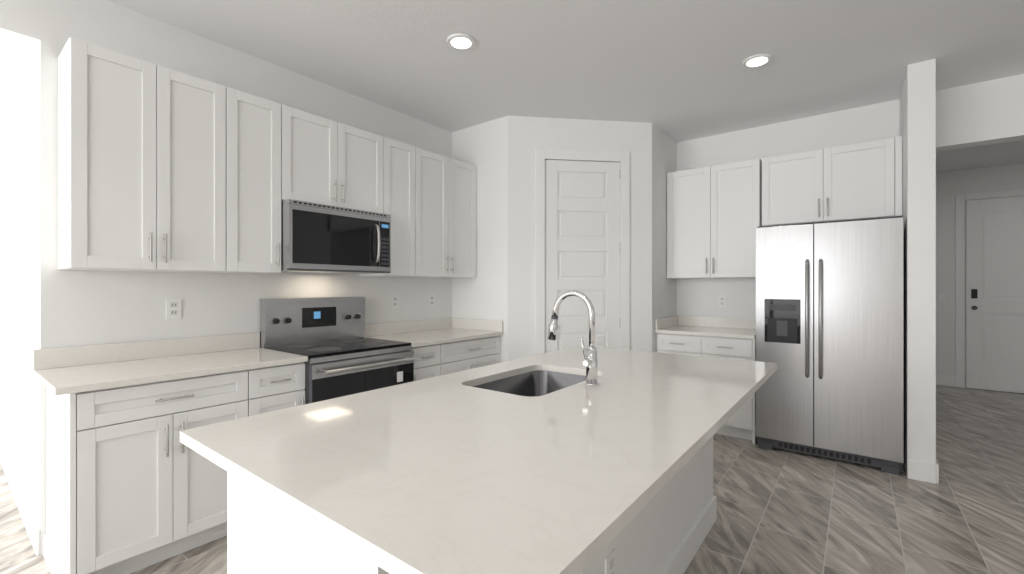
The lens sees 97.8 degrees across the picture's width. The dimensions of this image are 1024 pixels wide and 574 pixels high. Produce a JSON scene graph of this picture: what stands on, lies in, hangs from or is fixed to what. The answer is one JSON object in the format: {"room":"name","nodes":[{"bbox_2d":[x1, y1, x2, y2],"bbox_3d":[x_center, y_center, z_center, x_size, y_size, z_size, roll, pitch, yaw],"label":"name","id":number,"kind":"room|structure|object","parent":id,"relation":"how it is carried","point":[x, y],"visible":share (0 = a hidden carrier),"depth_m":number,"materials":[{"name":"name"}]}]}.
{"room":"kitchen","nodes":[
{"label":"kitchen","id":0,"kind":"room"},
{"bbox_2d":[0,42,36,520],"bbox_3d":[-3.653,-0.108,3.300,3.230,2.850,0.120,0,0,38],"label":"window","id":1,"kind":"structure","parent":0,"point":[18,254],"depth_m":2.72,"materials":[{"name":"white paint"}]},
{"bbox_2d":[0,439,39,555],"bbox_3d":[-3.599,1.252,3.174,3.230,0.130,0.013,0,0,38],"label":"baseboard","id":2,"kind":"structure","parent":1,"relation":"attached to","point":[31,525],"depth_m":2.55,"materials":[{"name":"white wood"}]},
{"bbox_2d":[0,0,451,554],"bbox_3d":[-2.626,-0.108,1.889,0.120,2.850,10.100,0,0,38],"label":"wall","id":3,"kind":"structure","parent":0,"point":[83,307],"depth_m":2.57,"materials":[{"name":"white paint"}]},
{"bbox_2d":[58,37,241,272],"bbox_3d":[-1.935,-0.617,2.417,0.325,1.060,0.699,0,0,38],"label":"upper cabinet","id":4,"kind":"object","parent":3,"relation":"attached to","point":[162,169],"depth_m":2.25,"materials":[{"name":"white wood"}]},
{"bbox_2d":[166,299,180,318],"bbox_3d":[-1.983,0.127,2.618,0.006,0.116,0.072,0,0,38],"label":"electrical outlet","id":5,"kind":"object","parent":3,"relation":"attached to","point":[173,308],"visible":1,"depth_m":2.62,"materials":[{"name":"white plastic"}]},
{"bbox_2d":[33,318,452,369],"bbox_3d":[-1.454,0.353,3.291,0.020,0.100,2.842,0,0,38],"label":"backsplash","id":6,"kind":"structure","parent":3,"relation":"attached to","point":[46,358],"depth_m":2.56,"materials":[{"name":"white stone"}]},
{"bbox_2d":[235,92,293,273],"bbox_3d":[-1.663,-0.617,2.769,0.325,1.060,0.429,0,0,38],"label":"upper cabinet","id":7,"kind":"object","parent":3,"relation":"attached to","point":[267,125],"depth_m":2.72,"materials":[{"name":"white wood"}]},
{"bbox_2d":[294,108,385,213],"bbox_3d":[-1.336,-0.846,3.193,0.325,0.602,0.762,0,0,38],"label":"upper cabinet","id":8,"kind":"object","parent":3,"relation":"attached to","point":[338,164],"depth_m":3.09,"materials":[{"name":"white wood"}]},
{"bbox_2d":[281,199,390,273],"bbox_3d":[-1.276,-0.322,3.148,0.471,0.438,0.756,0,0,38],"label":"microwave","id":9,"kind":"object","parent":8,"relation":"attached to","point":[319,238],"visible":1,"depth_m":2.97,"materials":[{"name":"silver metal"}]},
{"bbox_2d":[359,137,421,276],"bbox_3d":[-1.009,-0.617,3.617,0.325,1.060,0.427,0,0,38],"label":"upper cabinet","id":10,"kind":"object","parent":3,"relation":"attached to","point":[403,161],"depth_m":3.56,"materials":[{"name":"white wood"}]},
{"bbox_2d":[391,295,398,307],"bbox_3d":[-1.014,0.127,3.873,0.006,0.116,0.072,0,0,38],"label":"electrical outlet","id":11,"kind":"object","parent":3,"relation":"attached to","point":[394,301],"visible":1,"depth_m":3.87,"materials":[{"name":"white plastic"}]},
{"bbox_2d":[429,294,434,306],"bbox_3d":[-0.755,0.127,4.209,0.006,0.116,0.072,0,0,38],"label":"electrical outlet","id":12,"kind":"object","parent":3,"relation":"attached to","point":[431,300],"visible":1,"depth_m":4.21,"materials":[{"name":"white plastic"}]},
{"bbox_2d":[420,149,475,277],"bbox_3d":[-0.708,-0.617,4.007,0.325,1.060,0.796,0,0,38],"label":"upper cabinet","id":13,"kind":"object","parent":3,"relation":"attached to","point":[448,184],"depth_m":3.93,"materials":[{"name":"white wood"}]},
{"bbox_2d":[452,116,507,362],"bbox_3d":[-0.285,-0.108,4.251,0.700,2.850,0.100,0,0,38],"label":"wall","id":14,"kind":"structure","parent":0,"point":[483,149],"depth_m":4.14,"materials":[{"name":"white paint"}]},
{"bbox_2d":[453,318,502,329],"bbox_3d":[-0.334,0.353,4.209,0.630,0.100,0.020,0,0,38],"label":"backsplash","id":15,"kind":"structure","parent":14,"relation":"attached to","point":[461,323],"depth_m":4.20,"materials":[{"name":"white stone"}]},
{"bbox_2d":[0,385,1023,573],"bbox_3d":[0.158,1.367,1.920,10.950,0.100,13.550,0,0,38],"label":"floor","id":16,"kind":"structure","parent":0,"point":[781,511],"depth_m":2.60,"materials":[{"name":"tile"}]},
{"bbox_2d":[43,370,264,573],"bbox_3d":[-1.831,0.875,2.311,0.620,0.884,0.739,0,0,38],"label":"base cabinet","id":17,"kind":"object","parent":16,"relation":"on","point":[134,483],"depth_m":2.03,"materials":[{"name":"white wood"}]},
{"bbox_2d":[33,346,307,397],"bbox_3d":[-1.758,0.418,2.385,0.645,0.030,1.035,0,0,38],"label":"countertop","id":18,"kind":"structure","parent":17,"relation":"on","point":[60,380],"depth_m":2.21,"materials":[{"name":"white stone"}]},
{"bbox_2d":[265,362,304,412],"bbox_3d":[-1.565,0.875,2.655,0.620,0.884,0.370,0,0,38],"label":"base cabinet","id":19,"kind":"object","parent":16,"relation":"on","point":[284,385],"depth_m":2.52,"materials":[{"name":"white wood"}]},
{"bbox_2d":[260,297,414,403],"bbox_3d":[-1.164,0.697,3.061,0.735,1.240,0.758,0,0,38],"label":"range","id":20,"kind":"object","parent":16,"relation":"on","point":[325,335],"visible":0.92,"depth_m":3.01,"materials":[{"name":"grey metal"}]},
{"bbox_2d":[412,342,448,380],"bbox_3d":[-0.874,0.875,3.550,0.620,0.884,0.367,0,0,38],"label":"base cabinet","id":21,"kind":"object","parent":16,"relation":"on","point":[430,361],"depth_m":3.38,"materials":[{"name":"white wood"}]},
{"bbox_2d":[227,438,716,573],"bbox_3d":[0.117,0.875,1.906,0.886,0.883,2.268,0,0,38],"label":"kitchen island","id":22,"kind":"object","parent":16,"relation":"on","point":[262,538],"depth_m":1.42,"materials":[{"name":"wood"}]},
{"bbox_2d":[180,346,777,573],"bbox_3d":[0.239,0.418,1.807,1.168,0.030,2.310,0,0,38],"label":"island countertop","id":23,"kind":"structure","parent":22,"relation":"on","point":[440,474],"depth_m":1.07,"materials":[{"name":"white stone"}]},
{"bbox_2d":[464,366,585,397],"bbox_3d":[0.111,0.527,1.981,0.460,0.213,0.670,0,0,38],"label":"sink","id":24,"kind":"object","parent":23,"relation":"in","point":[539,380],"depth_m":2.24,"materials":[{"name":"silver metal"}]},
{"bbox_2d":[547,290,598,385],"bbox_3d":[0.245,0.208,1.881,0.244,0.388,0.095,0,0,38],"label":"faucet","id":25,"kind":"object","parent":23,"relation":"on","point":[590,361],"visible":0.98,"depth_m":1.83,"materials":[{"name":"silver metal"}]},
{"bbox_2d":[449,334,502,373],"bbox_3d":[-0.591,0.875,3.917,0.620,0.884,0.797,0,0,38],"label":"base cabinet","id":26,"kind":"object","parent":16,"relation":"on","point":[478,352],"depth_m":3.75,"materials":[{"name":"white wood"}]},
{"bbox_2d":[369,326,502,345],"bbox_3d":[-0.655,0.418,3.810,0.650,0.030,1.045,0,0,38],"label":"countertop","id":27,"kind":"structure","parent":26,"relation":"on","point":[415,337],"depth_m":3.71,"materials":[{"name":"white stone"}]},
{"bbox_2d":[655,316,756,443],"bbox_3d":[1.881,0.810,4.221,0.838,1.014,0.656,0,0,38],"label":"base cabinet","id":28,"kind":"object","parent":16,"relation":"on","point":[725,337],"visible":0.5,"depth_m":3.99,"materials":[{"name":"white wood"}]},
{"bbox_2d":[756,216,902,474],"bbox_3d":[2.541,0.411,3.619,0.912,1.812,0.747,0,0,38],"label":"refrigerator","id":29,"kind":"object","parent":16,"relation":"on","point":[829,318],"visible":1,"depth_m":3.33,"materials":[{"name":"grey metal"}]},
{"bbox_2d":[0,0,1023,172],"bbox_3d":[0.158,-1.583,1.920,10.950,0.100,13.550,0,0,38],"label":"ceiling","id":30,"kind":"structure","parent":0,"point":[676,70],"depth_m":2.92,"materials":[{"name":"white paint"}]},
{"bbox_2d":[447,33,475,49],"bbox_3d":[-0.317,-1.526,2.785,0.180,0.013,0.180,0,0,38],"label":"recessed light","id":31,"kind":"object","parent":30,"relation":"in","point":[459,41],"visible":0.98,"depth_m":2.76,"materials":[{"name":"white plastic"}]},
{"bbox_2d":[742,53,771,67],"bbox_3d":[1.656,-1.526,3.018,0.180,0.013,0.180,0,0,38],"label":"recessed light","id":32,"kind":"object","parent":30,"relation":"in","point":[757,60],"visible":0.98,"depth_m":3.00,"materials":[{"name":"white plastic"}]},
{"bbox_2d":[508,116,651,360],"bbox_3d":[0.628,-0.108,4.134,1.358,2.850,0.100,0,0,-7],"label":"wall","id":33,"kind":"structure","parent":0,"point":[527,136],"depth_m":4.06,"materials":[{"name":"white paint"}]},
{"bbox_2d":[535,148,629,354],"bbox_3d":[0.643,0.035,4.128,0.884,2.565,0.116,0,0,-7],"label":"door frame","id":34,"kind":"structure","parent":33,"relation":"attached to","point":[543,155],"depth_m":4.06,"materials":[{"name":"white wood"}]},
{"bbox_2d":[545,160,620,352],"bbox_3d":[0.653,0.078,4.075,0.714,2.462,0.101,0,0,-7],"label":"pantry door","id":35,"kind":"structure","parent":33,"relation":"in","point":[582,229],"depth_m":4.09,"materials":[{"name":"white wood"}]},
{"bbox_2d":[652,123,676,351],"bbox_3d":[1.488,-0.108,4.487,0.100,2.850,0.720,0,0,38],"label":"wall","id":36,"kind":"structure","parent":0,"point":[664,163],"depth_m":4.35,"materials":[{"name":"white paint"}]},
{"bbox_2d":[677,74,1023,318],"bbox_3d":[3.469,-0.108,3.469,7.600,2.850,0.150,0,0,38],"label":"wall","id":37,"kind":"structure","parent":0,"point":[862,124],"depth_m":3.91,"materials":[{"name":"white paint"}]},
{"bbox_2d":[667,157,770,278],"bbox_3d":[2.006,-0.617,4.334,0.899,1.060,0.325,0,0,38],"label":"upper cabinet","id":38,"kind":"object","parent":37,"relation":"attached to","point":[717,215],"depth_m":4.19,"materials":[{"name":"white wood"}]},
{"bbox_2d":[718,295,725,306],"bbox_3d":[2.102,0.142,4.463,0.072,0.116,0.006,0,0,38],"label":"electrical outlet","id":39,"kind":"object","parent":37,"relation":"attached to","point":[721,300],"visible":1,"depth_m":4.46,"materials":[{"name":"white plastic"}]},
{"bbox_2d":[771,136,901,226],"bbox_3d":[2.688,-0.845,3.807,0.944,0.604,0.325,0,0,38],"label":"upper cabinet","id":40,"kind":"object","parent":37,"relation":"attached to","point":[858,181],"depth_m":3.64,"materials":[{"name":"white wood"}]},
{"bbox_2d":[900,59,935,473],"bbox_3d":[3.003,-0.108,3.320,0.144,2.850,0.715,0,0,38],"label":"wall","id":41,"kind":"structure","parent":0,"point":[918,114],"depth_m":3.04,"materials":[{"name":"white paint"}]},
{"bbox_2d":[925,460,938,483],"bbox_3d":[3.051,1.252,3.256,0.018,0.130,0.699,0,0,38],"label":"baseboard","id":42,"kind":"structure","parent":41,"relation":"attached to","point":[933,469],"depth_m":2.99,"materials":[{"name":"white wood"}]},
{"bbox_2d":[936,163,1023,392],"bbox_3d":[6.765,-0.108,5.284,4.600,2.850,0.150,0,0,38],"label":"wall","id":43,"kind":"structure","parent":0,"point":[950,185],"depth_m":5.92,"materials":[{"name":"white paint"}]},
{"bbox_2d":[936,375,955,386],"bbox_3d":[6.042,1.252,5.738,2.900,0.130,0.014,0,0,38],"label":"baseboard","id":44,"kind":"structure","parent":43,"relation":"attached to","point":[946,381],"depth_m":5.94,"materials":[{"name":"white wood"}]},
{"bbox_2d":[955,188,1023,387],"bbox_3d":[6.284,0.047,5.549,1.105,2.540,0.018,0,0,38],"label":"door frame","id":45,"kind":"structure","parent":43,"relation":"attached to","point":[960,199],"depth_m":5.85,"materials":[{"name":"white wood"}]},
{"bbox_2d":[966,196,1023,392],"bbox_3d":[6.265,0.093,5.524,0.915,2.432,0.070,0,0,38],"label":"front door","id":46,"kind":"structure","parent":43,"relation":"in","point":[994,294],"depth_m":5.64,"materials":[{"name":"white wood"}]}
]}

